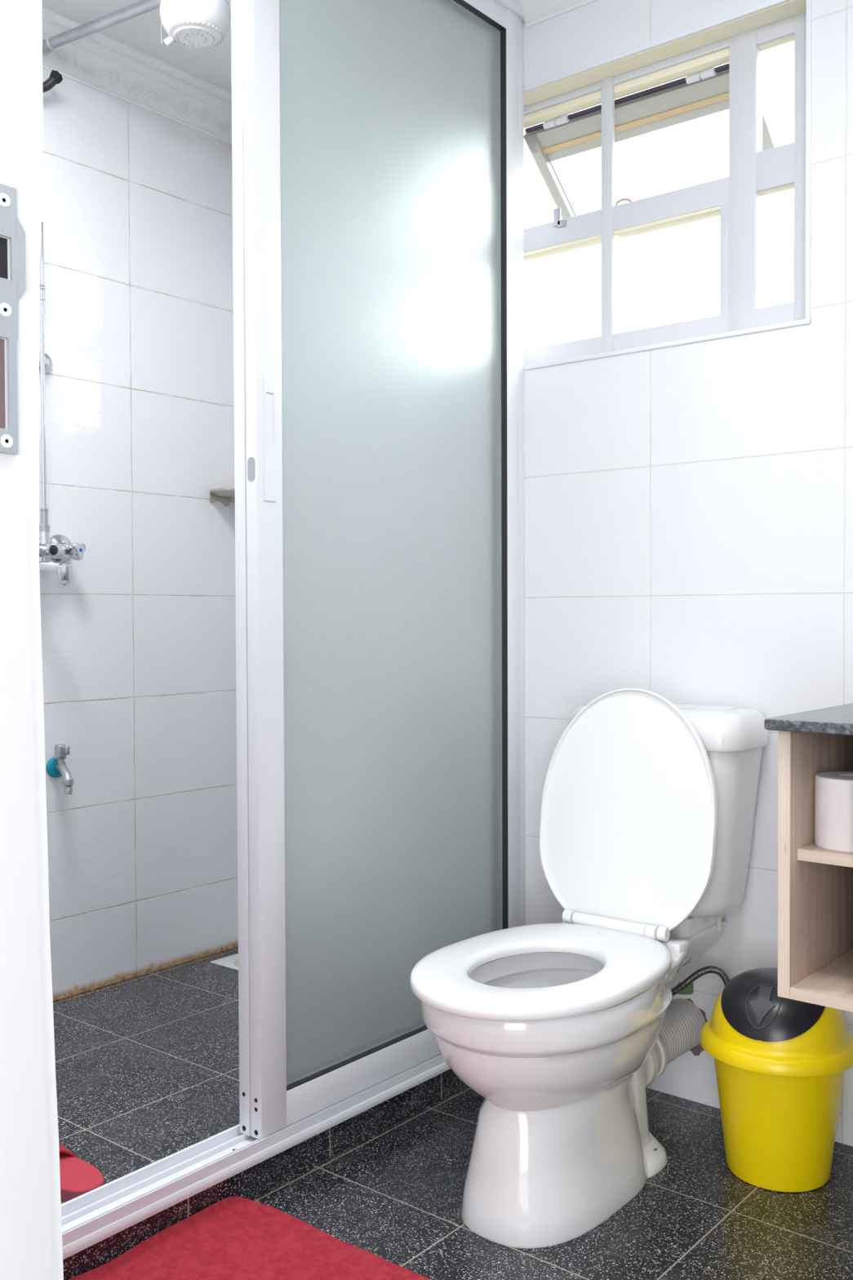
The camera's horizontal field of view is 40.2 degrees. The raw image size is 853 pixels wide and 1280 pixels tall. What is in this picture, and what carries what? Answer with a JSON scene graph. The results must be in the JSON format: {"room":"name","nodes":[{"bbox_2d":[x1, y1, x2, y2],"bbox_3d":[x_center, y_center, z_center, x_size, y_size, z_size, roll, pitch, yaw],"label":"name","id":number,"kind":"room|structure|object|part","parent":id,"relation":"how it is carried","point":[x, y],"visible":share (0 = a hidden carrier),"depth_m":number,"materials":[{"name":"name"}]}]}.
{"room":"bathroom","nodes":[
{"label":"bathroom","id":0,"kind":"room"},
{"bbox_2d":[41,0,231,92],"bbox_3d":[-0.017,-1.677,1.845,3.400,0.100,2.300,1,2,39],"label":"ceiling","id":1,"kind":"structure","parent":0,"point":[142,33],"depth_m":3.21,"materials":[{"name":"white paint"}]},
{"bbox_2d":[38,68,238,1000],"bbox_3d":[-1.289,-0.321,2.920,0.100,2.750,2.300,1,2,39],"label":"wall","id":2,"kind":"structure","parent":0,"point":[139,647],"depth_m":3.39,"materials":[{"name":"white tile"}]},
{"bbox_2d":[39,351,52,373],"bbox_3d":[-1.018,-0.747,3.120,0.057,0.060,0.070,1,2,39],"label":"wall bracket","id":3,"kind":"object","parent":2,"relation":"attached to","point":[48,362],"visible":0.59,"depth_m":3.13,"materials":[{"name":"silver metal"}]},
{"bbox_2d":[42,69,62,93],"bbox_3d":[-1.019,-1.473,3.083,0.112,0.061,0.035,0,1,-2],"label":"pipe stub","id":4,"kind":"object","parent":2,"relation":"attached to","point":[55,77],"visible":0.61,"depth_m":3.07,"materials":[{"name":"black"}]},
{"bbox_2d":[45,744,73,795],"bbox_3d":[-0.977,0.346,3.151,0.111,0.129,0.058,1,2,44],"label":"tap","id":5,"kind":"object","parent":2,"relation":"attached to","point":[56,766],"visible":1,"depth_m":3.14,"materials":[{"name":"silver metal"}]},
{"bbox_2d":[39,531,85,586],"bbox_3d":[-0.983,-0.215,3.078,0.178,0.146,0.228,1,2,39],"label":"shower mixer","id":6,"kind":"object","parent":2,"relation":"attached to","point":[58,548],"visible":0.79,"depth_m":3.08,"materials":[{"name":"silver metal"}]},
{"bbox_2d":[39,222,49,531],"bbox_3d":[-1.015,-0.694,3.083,0.028,0.813,0.028,1,2,39],"label":"riser pipe","id":7,"kind":"object","parent":6,"relation":"attached to","point":[43,526],"visible":0.86,"depth_m":3.08,"materials":[{"name":"silver metal"}]},
{"bbox_2d":[39,508,49,531],"bbox_3d":[-1.014,-0.318,3.091,0.028,0.061,0.028,1,2,39],"label":"socket","id":8,"kind":"object","parent":7,"relation":"attached to","point":[44,526],"depth_m":3.08,"materials":[{"name":"silver metal"}]},
{"bbox_3d":[-0.985,-0.238,3.078,0.003,0.034,0.034,1,2,39],"label":"diverter knob","id":9,"kind":"part","parent":6,"relation":"part of","materials":[{"name":"silver metal"}]},
{"bbox_3d":[-0.978,-0.182,3.046,0.131,0.057,0.050,0,1,25],"label":"spout","id":10,"kind":"part","parent":6,"relation":"part of","materials":[{"name":"silver metal"}]},
{"bbox_3d":[-0.950,-0.238,3.150,0.043,0.048,0.052,0,1,21],"label":"valve handle","id":11,"kind":"part","parent":6,"relation":"part of","materials":[{"name":"silver metal"}]},
{"bbox_2d":[41,6,231,144],"bbox_3d":[-1.211,-1.587,2.850,0.082,0.115,2.061,1,2,39],"label":"trim","id":12,"kind":"structure","parent":2,"relation":"attached to","point":[100,62],"depth_m":3.33,"materials":[{"name":"white paint"}]},
{"bbox_2d":[42,0,231,53],"bbox_3d":[-0.750,-1.535,2.939,0.684,0.227,0.167,1,2,39],"label":"shower","id":13,"kind":"object","parent":2,"relation":"attached to","point":[193,24],"visible":1,"depth_m":2.76,"materials":[{"name":"white plastic"}]},
{"bbox_2d":[209,487,235,506],"bbox_3d":[-0.596,-0.440,3.604,0.104,0.048,0.136,1,2,39],"label":"soap dish","id":14,"kind":"object","parent":2,"relation":"attached to","point":[223,495],"visible":0.65,"depth_m":3.58,"materials":[{"name":"ceramic"}]},
{"bbox_2d":[209,487,235,497],"bbox_3d":[-0.596,-0.453,3.603,0.104,0.022,0.136,1,2,39],"label":"tray","id":15,"kind":"object","parent":14,"relation":"on","point":[224,492],"depth_m":3.56,"materials":[{"name":"metal"}]},
{"bbox_2d":[53,946,239,1184],"bbox_3d":[-0.870,1.060,2.612,1.170,0.120,2.300,1,2,39],"label":"floor","id":16,"kind":"structure","parent":0,"point":[147,1065],"depth_m":2.74,"materials":[{"name":"black tile"}]},
{"bbox_2d":[58,1142,104,1204],"bbox_3d":[-0.690,0.968,2.156,0.270,0.082,0.096,1,2,39],"label":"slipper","id":17,"kind":"object","parent":16,"relation":"on","point":[78,1177],"visible":0.26,"depth_m":2.11,"materials":[{"name":"red plastic"}]},
{"bbox_2d":[209,953,238,970],"bbox_3d":[-0.522,0.975,3.542,0.200,0.005,0.183,1,2,39],"label":"floor drain","id":18,"kind":"object","parent":16,"relation":"on","point":[231,962],"visible":0.09,"depth_m":3.53,"materials":[{"name":"white"}]},
{"bbox_2d":[249,1085,852,1279],"bbox_3d":[0.123,1.147,1.221,2.130,0.120,3.200,1,2,39],"label":"floor","id":19,"kind":"structure","parent":0,"point":[394,1195],"depth_m":2.17,"materials":[{"name":"black tile"}]},
{"bbox_2d":[67,1195,431,1279],"bbox_3d":[-0.246,1.062,1.653,0.852,0.032,0.764,1,2,39],"label":"bath mat","id":20,"kind":"object","parent":19,"relation":"on","point":[234,1237],"visible":1,"depth_m":2.01,"materials":[{"name":"red fabric"}]},
{"bbox_2d":[410,687,768,1248],"bbox_3d":[0.315,0.583,2.321,0.426,0.956,0.878,1,2,39],"label":"toilet","id":21,"kind":"object","parent":19,"relation":"on","point":[648,806],"visible":1,"depth_m":2.32,"materials":[{"name":"white ceramic"}]},
{"bbox_3d":[0.218,0.617,2.204,0.414,0.027,0.573,1,2,39],"label":"seat","id":22,"kind":"part","parent":21,"relation":"part of","materials":[{"name":"white plastic"}]},
{"bbox_3d":[0.420,0.356,2.455,0.414,0.510,0.090,1,2,39],"label":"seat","id":23,"kind":"part","parent":21,"relation":"part of","materials":[{"name":"white plastic"}]},
{"bbox_3d":[0.525,0.185,2.568,0.422,0.081,0.213,1,2,39],"label":"cistern lid","id":24,"kind":"part","parent":21,"relation":"part of","materials":[{"name":"white ceramic"}]},
{"bbox_2d":[699,967,852,1191],"bbox_3d":[0.703,0.862,2.331,0.306,0.396,0.306,1,2,39],"label":"bin","id":25,"kind":"object","parent":19,"relation":"on","point":[781,1063],"visible":0.79,"depth_m":2.23,"materials":[{"name":"yellow plastic"}]},
{"bbox_2d":[523,0,852,1146],"bbox_3d":[1.087,-0.317,2.350,2.100,2.750,0.174,1,2,39],"label":"wall","id":26,"kind":"structure","parent":0,"point":[689,507],"depth_m":2.62,"materials":[{"name":"white tile"}]},
{"bbox_2d":[231,0,251,1136],"bbox_3d":[-0.084,-0.285,2.585,0.028,2.482,0.873,1,2,39],"label":"sliding shower door","id":27,"kind":"structure","parent":26,"relation":"attached to","point":[237,18],"depth_m":2.25,"materials":[{"name":"white metal"}]},
{"bbox_2d":[62,1068,466,1279],"bbox_3d":[-0.393,1.033,2.212,0.074,0.068,1.966,1,2,39],"label":"shower curb","id":28,"kind":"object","parent":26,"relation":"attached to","point":[253,1181],"depth_m":2.29,"materials":[{"name":"black stone"}]},
{"bbox_2d":[61,0,525,1259],"bbox_3d":[-0.397,-0.283,2.179,0.092,2.564,1.970,1,2,39],"label":"shower door frame","id":29,"kind":"object","parent":26,"relation":"attached to","point":[91,1217],"visible":0.44,"depth_m":2.24,"materials":[{"name":"white metal"}]},
{"bbox_2d":[242,0,519,1140],"bbox_3d":[-0.057,-0.285,2.565,0.034,2.482,0.874,1,2,39],"label":"sliding shower door","id":30,"kind":"structure","parent":26,"relation":"attached to","point":[381,136],"depth_m":2.50,"materials":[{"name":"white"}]},
{"bbox_3d":[-0.302,-0.384,2.240,0.004,0.233,0.030,1,2,39],"label":"handle","id":31,"kind":"part","parent":30,"relation":"part of","materials":[{"name":"white metal"}]},
{"bbox_3d":[-0.048,0.918,2.599,0.030,0.075,0.756,1,2,39],"label":"rail","id":32,"kind":"part","parent":30,"relation":"part of","materials":[{"name":"white metal"}]},
{"bbox_3d":[-0.057,-1.501,2.545,0.030,0.050,0.756,1,2,39],"label":"rail","id":33,"kind":"part","parent":30,"relation":"part of","materials":[{"name":"white metal"}]},
{"bbox_2d":[520,0,598,27],"bbox_3d":[1.018,-1.572,2.209,2.055,0.134,0.082,1,2,39],"label":"trim","id":34,"kind":"structure","parent":26,"relation":"attached to","point":[536,11],"depth_m":2.84,"materials":[{"name":"white paint"}]},
{"bbox_2d":[524,12,806,366],"bbox_3d":[0.477,-1.026,2.986,1.175,0.680,0.294,1,2,39],"label":"window","id":35,"kind":"structure","parent":26,"relation":"in","point":[757,169],"depth_m":2.73,"materials":[{"name":"white paint"}]},
{"bbox_3d":[0.567,-1.217,2.943,0.615,0.232,0.240,1,2,39],"label":"sash frame","id":36,"kind":"part","parent":35,"relation":"part of","materials":[{"name":"grey paint"}]},
{"bbox_2d":[524,0,806,106],"bbox_3d":[0.529,-1.359,2.712,0.755,0.004,0.062,1,2,39],"label":"trim","id":37,"kind":"structure","parent":26,"relation":"attached to","point":[791,8],"depth_m":2.68,"materials":[{"name":"beige paint"}]},
{"bbox_2d":[524,0,812,369],"bbox_3d":[0.527,-1.020,2.676,0.725,0.701,0.010,1,2,39],"label":"trim","id":38,"kind":"structure","parent":26,"relation":"attached to","point":[806,321],"depth_m":2.54,"materials":[{"name":"white paint"}]},
{"bbox_2d":[644,998,707,1087],"bbox_3d":[0.509,0.882,2.556,0.130,0.134,0.285,1,2,39],"label":"pipe","id":39,"kind":"object","parent":26,"relation":"attached to","point":[683,1023],"visible":0.49,"depth_m":2.56,"materials":[{"name":"grey plastic"}]},
{"bbox_2d":[677,982,693,994],"bbox_3d":[0.592,0.796,2.667,0.038,0.033,0.004,1,2,39],"label":"plastic patch","id":40,"kind":"object","parent":26,"relation":"attached to","point":[689,989],"visible":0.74,"depth_m":2.66,"materials":[{"name":"green plastic"}]},
{"bbox_2d":[671,965,729,996],"bbox_3d":[0.574,0.804,2.576,0.298,0.184,0.079,0,1,11],"label":"hose","id":41,"kind":"object","parent":26,"relation":"attached to","point":[691,978],"visible":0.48,"depth_m":2.55,"materials":[{"name":"metal"}]},
{"bbox_2d":[777,730,852,1012],"bbox_3d":[1.196,0.360,1.723,1.120,0.442,0.681,1,2,39],"label":"vanity cabinet","id":42,"kind":"object","parent":26,"relation":"attached to","point":[815,882],"visible":0.8,"depth_m":1.84,"materials":[{"name":"brown wood"}]},
{"bbox_2d":[764,702,852,735],"bbox_3d":[1.181,0.130,1.716,1.140,0.017,0.702,1,2,39],"label":"countertop","id":43,"kind":"structure","parent":42,"relation":"on","point":[836,720],"depth_m":1.79,"materials":[{"name":"grey stone"}]},
{"bbox_3d":[0.817,0.541,2.039,0.099,0.018,0.679,1,2,39],"label":"panel","id":44,"kind":"part","parent":42,"relation":"part of","materials":[{"name":"brown wood"}]},
{"bbox_2d":[799,842,852,855],"bbox_3d":[0.826,0.330,2.046,0.099,0.018,0.649,1,2,39],"label":"shelf","id":45,"kind":"object","parent":42,"relation":"attached to","point":[805,848],"depth_m":1.81,"materials":[{"name":"brown wood"}]},
{"bbox_2d":[814,771,852,853],"bbox_3d":[0.672,0.269,1.841,0.111,0.112,0.111,1,2,39],"label":"toilet roll","id":46,"kind":"object","parent":42,"relation":"on","point":[833,793],"visible":1,"depth_m":1.81,"materials":[{"name":"white paper"}]},
{"bbox_3d":[-0.689,-0.256,1.048,3.200,2.700,0.120,1,2,39],"label":"wall","id":47,"kind":"structure","parent":0,"visible":0},
{"bbox_2d":[0,0,63,1279],"bbox_3d":[0.056,-0.026,0.451,1.005,2.260,0.170,1,2,39],"label":"door frame","id":48,"kind":"structure","parent":47,"relation":"in","point":[31,1228],"depth_m":0.78,"materials":[{"name":"white paint"}]},
{"bbox_3d":[-0.279,-0.210,0.759,0.002,0.174,0.038,1,2,39],"label":"strike plate","id":49,"kind":"part","parent":48,"relation":"part of","materials":[{"name":"silver metal"}]}
]}

